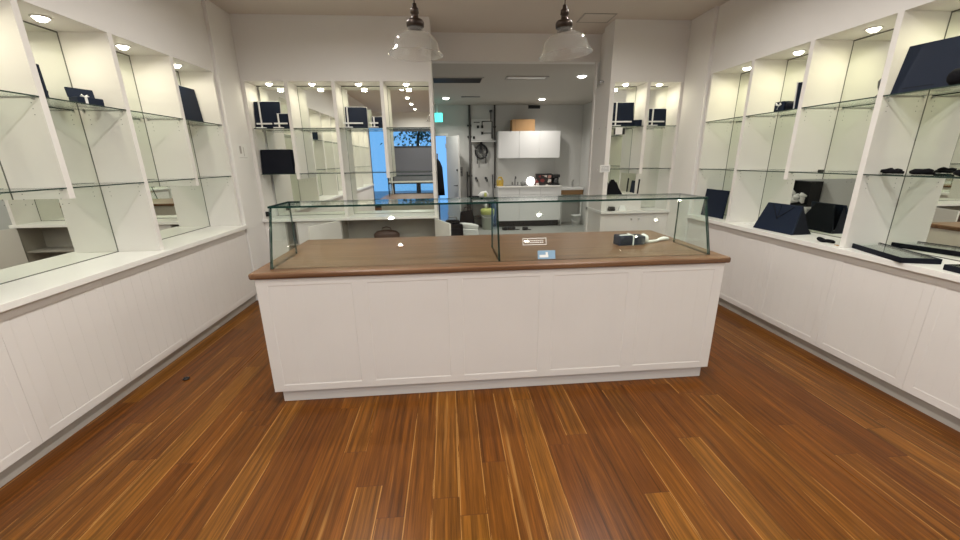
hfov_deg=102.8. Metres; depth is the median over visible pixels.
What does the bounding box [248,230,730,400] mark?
counter
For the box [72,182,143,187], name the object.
glass shelf
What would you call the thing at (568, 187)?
basin
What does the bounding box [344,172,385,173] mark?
glass shelf
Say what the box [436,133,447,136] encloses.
trim
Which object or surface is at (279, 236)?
base cabinet
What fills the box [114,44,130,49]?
recessed light
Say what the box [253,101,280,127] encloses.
display board
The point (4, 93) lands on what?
glass shelf
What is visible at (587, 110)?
wall
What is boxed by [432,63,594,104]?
ceiling
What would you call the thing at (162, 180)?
glass shelf
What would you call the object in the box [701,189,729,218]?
display board
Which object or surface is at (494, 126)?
pipe
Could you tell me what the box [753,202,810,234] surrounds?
display stand
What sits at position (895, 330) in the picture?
base cabinet
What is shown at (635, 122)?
trinket box
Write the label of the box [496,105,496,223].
trim
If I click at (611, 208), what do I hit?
box
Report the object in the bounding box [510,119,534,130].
cardboard box
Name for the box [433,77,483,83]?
ceiling vent
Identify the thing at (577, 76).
recessed light
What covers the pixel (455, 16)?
ceiling
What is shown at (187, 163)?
display unit
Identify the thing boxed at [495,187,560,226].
base cabinet
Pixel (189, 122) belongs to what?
glass shelf
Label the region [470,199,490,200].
countertop
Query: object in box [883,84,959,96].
glass shelf
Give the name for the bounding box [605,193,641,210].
plinth
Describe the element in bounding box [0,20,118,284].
mirror
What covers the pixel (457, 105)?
trim
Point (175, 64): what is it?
recessed light
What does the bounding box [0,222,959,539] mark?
floor
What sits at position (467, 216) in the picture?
tool bag
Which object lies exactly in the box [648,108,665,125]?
display board
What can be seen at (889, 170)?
bracelet
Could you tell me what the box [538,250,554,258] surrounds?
sticker
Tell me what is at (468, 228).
paper roll
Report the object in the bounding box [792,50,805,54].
recessed light
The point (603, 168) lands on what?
sign
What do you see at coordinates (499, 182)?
bottle
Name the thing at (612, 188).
bust
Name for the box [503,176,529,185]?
sink
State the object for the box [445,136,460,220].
door leaf
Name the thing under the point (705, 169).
glass shelf
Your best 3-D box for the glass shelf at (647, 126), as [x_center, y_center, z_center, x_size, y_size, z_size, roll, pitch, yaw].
[2.257,-1.833,4.910,0.379,0.008,0.264,-2,16,-4]
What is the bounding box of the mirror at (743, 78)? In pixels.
[722,71,749,214]
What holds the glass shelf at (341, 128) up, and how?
attached to the display unit at (396, 159)
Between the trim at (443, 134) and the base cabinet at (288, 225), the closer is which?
the base cabinet at (288, 225)
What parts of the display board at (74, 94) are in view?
box lid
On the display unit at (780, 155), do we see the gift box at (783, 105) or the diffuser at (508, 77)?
the gift box at (783, 105)
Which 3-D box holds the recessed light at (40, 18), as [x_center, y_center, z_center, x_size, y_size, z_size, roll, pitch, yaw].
[-2.705,-1.544,2.364,0.102,0.029,0.102,-2,16,-4]
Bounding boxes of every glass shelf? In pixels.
[0,90,38,96]
[0,187,66,193]
[46,97,125,110]
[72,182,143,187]
[130,110,182,119]
[147,178,195,182]
[186,119,220,125]
[198,176,231,178]
[254,128,289,130]
[294,128,335,129]
[300,172,340,173]
[340,127,382,129]
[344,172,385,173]
[387,127,430,129]
[390,171,432,172]
[612,126,642,127]
[647,126,673,127]
[704,168,733,170]
[706,116,742,122]
[737,169,784,171]
[746,108,797,116]
[788,171,857,174]
[801,96,876,108]
[863,173,959,178]
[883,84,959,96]
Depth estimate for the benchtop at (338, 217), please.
4.81 m
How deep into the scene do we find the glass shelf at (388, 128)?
4.63 m
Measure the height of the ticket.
0.085 m
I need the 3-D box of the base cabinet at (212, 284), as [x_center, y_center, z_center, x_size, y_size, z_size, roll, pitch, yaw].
[-2.732,0.125,3.812,0.300,0.863,1.245,-2,16,-4]
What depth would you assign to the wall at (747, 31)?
3.73 m
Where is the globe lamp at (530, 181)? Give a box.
[526,177,534,185]
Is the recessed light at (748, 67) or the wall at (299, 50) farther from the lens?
the wall at (299, 50)
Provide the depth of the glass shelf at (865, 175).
2.55 m
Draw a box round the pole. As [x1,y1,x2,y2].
[467,172,467,209]
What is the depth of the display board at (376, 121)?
4.57 m
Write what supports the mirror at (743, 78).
attached to the display unit at (726, 97)
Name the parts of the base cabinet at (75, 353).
door panel, door panel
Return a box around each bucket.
[481,208,494,229]
[571,214,580,224]
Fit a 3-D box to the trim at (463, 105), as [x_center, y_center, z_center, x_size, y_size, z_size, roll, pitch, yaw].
[-0.369,-2.494,9.320,0.024,2.800,0.010,-2,16,-4]
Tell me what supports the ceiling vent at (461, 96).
in the ceiling at (562, 87)
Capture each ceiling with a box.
[209,0,728,33]
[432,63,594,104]
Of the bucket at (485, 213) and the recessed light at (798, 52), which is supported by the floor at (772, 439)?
the bucket at (485, 213)
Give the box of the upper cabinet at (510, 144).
[497,131,560,157]
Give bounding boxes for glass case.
[267,193,709,269]
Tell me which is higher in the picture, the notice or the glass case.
the notice
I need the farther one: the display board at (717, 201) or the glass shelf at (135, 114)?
the display board at (717, 201)
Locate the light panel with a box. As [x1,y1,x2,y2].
[505,76,548,79]
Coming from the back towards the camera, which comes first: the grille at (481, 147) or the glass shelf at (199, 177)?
the grille at (481, 147)
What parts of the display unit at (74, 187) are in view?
divider panel, divider panel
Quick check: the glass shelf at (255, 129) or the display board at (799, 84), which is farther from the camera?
the glass shelf at (255, 129)
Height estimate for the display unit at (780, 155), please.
1.547 m
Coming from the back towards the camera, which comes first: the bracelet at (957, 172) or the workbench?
the workbench
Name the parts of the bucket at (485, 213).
lid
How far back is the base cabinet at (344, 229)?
5.09 m
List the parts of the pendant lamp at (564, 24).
lamp shade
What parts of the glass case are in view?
pane, pane, pane, pane, pane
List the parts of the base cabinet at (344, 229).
door, door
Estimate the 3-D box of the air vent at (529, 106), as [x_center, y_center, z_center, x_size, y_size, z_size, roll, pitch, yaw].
[1.279,-3.850,9.058,0.280,0.070,0.030,-2,16,-4]
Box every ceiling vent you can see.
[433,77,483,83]
[461,96,479,97]
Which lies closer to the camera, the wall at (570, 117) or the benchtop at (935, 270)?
the benchtop at (935, 270)
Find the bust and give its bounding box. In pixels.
[607,179,621,194]
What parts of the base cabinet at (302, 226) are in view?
door panel, door panel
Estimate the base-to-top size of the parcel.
0.170 m
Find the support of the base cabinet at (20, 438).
on the floor at (772, 439)
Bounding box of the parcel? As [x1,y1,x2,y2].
[478,191,488,196]
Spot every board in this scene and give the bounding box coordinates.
[36,64,48,96]
[178,85,203,121]
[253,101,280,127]
[260,149,294,173]
[273,113,289,127]
[344,106,368,127]
[369,116,382,127]
[471,110,492,139]
[612,102,633,125]
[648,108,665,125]
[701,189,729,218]
[793,82,802,108]
[890,36,959,93]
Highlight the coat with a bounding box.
[437,156,444,195]
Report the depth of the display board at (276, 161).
4.61 m
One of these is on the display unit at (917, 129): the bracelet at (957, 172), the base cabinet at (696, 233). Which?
the bracelet at (957, 172)
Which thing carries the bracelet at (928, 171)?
on the display unit at (917, 129)
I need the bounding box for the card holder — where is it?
[617,205,625,210]
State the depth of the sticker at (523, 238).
2.55 m
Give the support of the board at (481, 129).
attached to the wall at (570, 117)
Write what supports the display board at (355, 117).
on the display unit at (396, 159)
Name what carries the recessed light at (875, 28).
in the wall at (747, 31)
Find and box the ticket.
[614,127,624,134]
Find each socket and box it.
[406,2,423,29]
[555,4,572,30]
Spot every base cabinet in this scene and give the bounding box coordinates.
[0,256,187,455]
[0,334,42,487]
[167,230,256,350]
[264,222,288,259]
[285,222,299,250]
[296,221,333,243]
[308,218,450,239]
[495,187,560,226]
[592,212,667,234]
[686,218,724,253]
[718,227,837,354]
[815,254,959,431]
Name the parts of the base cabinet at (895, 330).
door panel, door panel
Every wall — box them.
[17,0,269,299]
[229,14,691,231]
[257,32,604,214]
[434,105,583,223]
[577,102,591,224]
[665,0,959,241]
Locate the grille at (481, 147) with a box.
[476,146,485,156]
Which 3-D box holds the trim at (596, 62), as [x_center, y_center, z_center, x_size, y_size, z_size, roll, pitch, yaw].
[1.538,-1.381,5.383,0.024,2.785,0.070,-2,16,-4]
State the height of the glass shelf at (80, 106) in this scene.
0.008 m
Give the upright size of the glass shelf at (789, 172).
0.008 m
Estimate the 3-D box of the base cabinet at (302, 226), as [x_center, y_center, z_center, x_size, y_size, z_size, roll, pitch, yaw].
[-2.017,-0.227,5.006,0.530,0.863,0.298,-2,16,-4]
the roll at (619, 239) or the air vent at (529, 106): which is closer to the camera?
the roll at (619, 239)
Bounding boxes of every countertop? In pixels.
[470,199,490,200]
[495,185,561,187]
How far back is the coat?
8.67 m
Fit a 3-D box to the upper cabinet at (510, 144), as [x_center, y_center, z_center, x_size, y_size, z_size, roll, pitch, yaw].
[1.143,-2.979,9.129,1.460,0.600,0.349,-2,16,-4]
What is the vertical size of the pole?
1.303 m
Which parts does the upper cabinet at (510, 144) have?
door, door, door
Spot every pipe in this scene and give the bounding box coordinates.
[467,105,471,197]
[493,105,495,187]
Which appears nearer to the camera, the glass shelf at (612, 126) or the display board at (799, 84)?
the display board at (799, 84)
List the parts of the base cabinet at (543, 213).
drawer, door, drawer, door, drawer, door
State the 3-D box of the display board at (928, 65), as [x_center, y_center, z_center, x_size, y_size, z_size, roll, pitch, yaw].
[2.881,-1.271,2.379,0.169,0.297,0.400,-4,16,-12]
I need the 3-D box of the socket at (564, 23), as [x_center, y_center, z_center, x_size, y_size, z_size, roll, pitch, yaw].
[0.569,-1.707,2.585,0.116,0.145,0.116,-2,16,-4]
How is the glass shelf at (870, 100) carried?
attached to the display unit at (780, 155)
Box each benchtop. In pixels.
[0,225,247,312]
[263,212,438,221]
[587,207,669,213]
[686,214,959,282]
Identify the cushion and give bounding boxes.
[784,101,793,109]
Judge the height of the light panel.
0.014 m
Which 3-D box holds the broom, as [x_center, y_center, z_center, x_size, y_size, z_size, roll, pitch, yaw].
[0.333,-1.701,9.383,0.085,1.224,0.364,-2,16,-4]
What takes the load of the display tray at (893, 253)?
on the benchtop at (935, 270)
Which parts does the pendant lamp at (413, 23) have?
lamp shade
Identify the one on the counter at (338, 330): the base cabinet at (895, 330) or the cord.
the cord
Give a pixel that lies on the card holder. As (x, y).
(621, 207)
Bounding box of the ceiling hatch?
[576,13,617,22]
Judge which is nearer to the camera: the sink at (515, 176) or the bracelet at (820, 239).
the bracelet at (820, 239)
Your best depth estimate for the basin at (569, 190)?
9.33 m
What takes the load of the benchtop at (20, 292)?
on the base cabinet at (20, 438)
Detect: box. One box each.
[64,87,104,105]
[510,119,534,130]
[535,173,551,184]
[608,206,614,210]
[633,120,641,125]
[774,101,793,111]
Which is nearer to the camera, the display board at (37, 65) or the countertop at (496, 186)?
the display board at (37, 65)
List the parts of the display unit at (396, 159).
divider panel, divider panel, divider panel, divider panel, divider panel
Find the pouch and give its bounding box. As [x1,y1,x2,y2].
[374,226,399,237]
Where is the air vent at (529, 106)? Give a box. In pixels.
[528,105,539,108]
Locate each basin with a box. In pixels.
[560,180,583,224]
[561,186,583,189]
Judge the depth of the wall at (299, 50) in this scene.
4.34 m
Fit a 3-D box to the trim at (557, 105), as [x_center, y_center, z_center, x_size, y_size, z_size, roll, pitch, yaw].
[1.863,-2.570,9.484,0.024,2.800,0.010,-2,16,-4]
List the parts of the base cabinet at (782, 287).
door panel, door panel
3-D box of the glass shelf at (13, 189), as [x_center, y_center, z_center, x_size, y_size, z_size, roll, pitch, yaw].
[-2.636,-0.414,2.046,0.294,0.008,0.574,-2,16,-4]
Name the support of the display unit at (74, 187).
on the benchtop at (20, 292)
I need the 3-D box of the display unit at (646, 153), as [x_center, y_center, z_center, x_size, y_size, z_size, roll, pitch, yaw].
[2.028,-1.569,4.986,0.944,1.547,0.300,-2,16,-4]
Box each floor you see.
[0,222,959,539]
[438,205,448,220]
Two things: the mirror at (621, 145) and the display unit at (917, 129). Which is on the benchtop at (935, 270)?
the display unit at (917, 129)
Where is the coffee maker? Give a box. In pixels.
[551,174,559,184]
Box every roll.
[460,223,478,234]
[613,233,648,245]
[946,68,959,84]
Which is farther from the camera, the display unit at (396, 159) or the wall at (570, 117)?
the wall at (570, 117)
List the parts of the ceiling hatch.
hatch panel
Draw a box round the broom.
[492,175,495,226]
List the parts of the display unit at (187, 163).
divider panel, divider panel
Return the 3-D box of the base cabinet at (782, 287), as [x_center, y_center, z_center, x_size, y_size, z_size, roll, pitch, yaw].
[2.811,0.109,3.620,0.300,0.863,1.240,-2,16,-4]
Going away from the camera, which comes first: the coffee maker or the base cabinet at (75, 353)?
the base cabinet at (75, 353)
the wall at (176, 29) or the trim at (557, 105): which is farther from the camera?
the trim at (557, 105)
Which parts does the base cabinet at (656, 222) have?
door panel, door panel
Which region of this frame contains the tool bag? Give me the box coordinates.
[459,206,474,223]
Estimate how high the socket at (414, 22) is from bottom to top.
0.145 m
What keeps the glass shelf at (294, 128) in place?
attached to the display unit at (396, 159)
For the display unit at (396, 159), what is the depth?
4.80 m
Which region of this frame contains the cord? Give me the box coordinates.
[646,236,668,242]
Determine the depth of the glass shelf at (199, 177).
3.99 m
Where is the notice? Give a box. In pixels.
[236,143,248,159]
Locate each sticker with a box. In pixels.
[523,238,546,244]
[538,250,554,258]
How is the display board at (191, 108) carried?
on the display unit at (187, 163)
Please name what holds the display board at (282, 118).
on the display unit at (396, 159)
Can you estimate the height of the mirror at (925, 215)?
1.547 m
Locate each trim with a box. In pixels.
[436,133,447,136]
[457,105,458,135]
[463,105,465,210]
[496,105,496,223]
[555,105,557,173]
[584,61,597,231]
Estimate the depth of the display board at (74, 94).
2.62 m
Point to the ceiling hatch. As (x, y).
(587, 17)
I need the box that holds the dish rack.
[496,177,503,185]
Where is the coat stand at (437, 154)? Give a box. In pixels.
[437,154,440,219]
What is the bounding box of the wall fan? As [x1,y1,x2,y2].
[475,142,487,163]
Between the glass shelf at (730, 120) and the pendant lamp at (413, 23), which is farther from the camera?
the glass shelf at (730, 120)
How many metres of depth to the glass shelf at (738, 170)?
3.76 m
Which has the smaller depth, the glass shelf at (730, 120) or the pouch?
the glass shelf at (730, 120)
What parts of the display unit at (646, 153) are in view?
divider panel, divider panel, divider panel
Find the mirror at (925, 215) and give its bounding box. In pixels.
[885,9,959,261]
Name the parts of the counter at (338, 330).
panel, panel, panel, panel, panel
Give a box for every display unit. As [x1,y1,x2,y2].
[0,0,163,284]
[116,51,241,239]
[240,81,437,218]
[596,82,683,210]
[691,71,749,214]
[726,28,893,237]
[839,9,959,261]
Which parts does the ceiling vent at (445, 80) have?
blade, blade, blade, blade, blade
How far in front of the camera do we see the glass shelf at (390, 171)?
4.82 m
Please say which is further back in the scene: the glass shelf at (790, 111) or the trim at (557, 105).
the trim at (557, 105)
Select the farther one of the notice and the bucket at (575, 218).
the bucket at (575, 218)
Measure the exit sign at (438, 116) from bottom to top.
0.420 m
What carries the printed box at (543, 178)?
on the countertop at (496, 186)
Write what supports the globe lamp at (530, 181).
on the countertop at (496, 186)
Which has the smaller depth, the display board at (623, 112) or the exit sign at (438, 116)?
the display board at (623, 112)
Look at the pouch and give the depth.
4.96 m
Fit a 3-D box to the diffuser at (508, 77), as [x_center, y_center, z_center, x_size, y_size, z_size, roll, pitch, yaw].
[0.730,-3.009,6.003,0.600,0.008,0.180,-2,16,-4]
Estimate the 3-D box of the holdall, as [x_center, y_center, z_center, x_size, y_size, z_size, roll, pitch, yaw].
[-0.583,-0.932,8.176,0.440,0.433,0.305,-2,16,-4]
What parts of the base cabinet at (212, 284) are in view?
door panel, door panel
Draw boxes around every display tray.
[852,243,942,263]
[943,264,959,273]
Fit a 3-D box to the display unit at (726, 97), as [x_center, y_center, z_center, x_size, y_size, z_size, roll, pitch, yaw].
[2.752,-1.349,4.190,0.340,1.547,0.622,-2,16,-4]
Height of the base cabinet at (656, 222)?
0.863 m
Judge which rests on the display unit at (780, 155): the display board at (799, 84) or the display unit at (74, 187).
the display board at (799, 84)
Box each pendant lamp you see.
[388,0,442,60]
[539,0,592,58]
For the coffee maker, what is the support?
on the countertop at (496, 186)
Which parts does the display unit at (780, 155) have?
divider panel, divider panel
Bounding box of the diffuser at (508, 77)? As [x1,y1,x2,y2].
[508,77,545,78]
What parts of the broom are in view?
handle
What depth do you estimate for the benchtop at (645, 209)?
5.05 m
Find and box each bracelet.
[817,237,834,242]
[880,168,904,173]
[909,168,935,174]
[953,170,959,175]
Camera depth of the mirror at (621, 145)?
5.14 m
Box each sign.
[435,101,442,121]
[600,165,609,171]
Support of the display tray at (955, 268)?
on the benchtop at (935, 270)
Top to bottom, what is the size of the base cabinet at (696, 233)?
0.863 m
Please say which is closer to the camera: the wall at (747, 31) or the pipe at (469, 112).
the wall at (747, 31)
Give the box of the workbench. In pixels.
[470,199,490,218]
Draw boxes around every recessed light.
[28,14,52,22]
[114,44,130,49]
[174,63,182,67]
[576,75,587,77]
[741,66,750,70]
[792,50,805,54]
[864,26,883,32]
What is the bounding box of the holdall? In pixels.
[445,216,462,235]
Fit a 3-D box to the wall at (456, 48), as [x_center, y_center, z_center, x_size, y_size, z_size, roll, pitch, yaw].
[-0.131,-1.473,5.192,6.400,3.109,0.360,-2,16,-4]
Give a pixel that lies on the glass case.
(679, 194)
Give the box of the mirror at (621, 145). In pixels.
[607,86,667,207]
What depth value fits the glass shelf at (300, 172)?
4.64 m
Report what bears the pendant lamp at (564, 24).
hanging from the ceiling at (455, 16)
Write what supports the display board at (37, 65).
on the display unit at (74, 187)
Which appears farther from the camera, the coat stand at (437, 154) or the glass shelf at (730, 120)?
the coat stand at (437, 154)

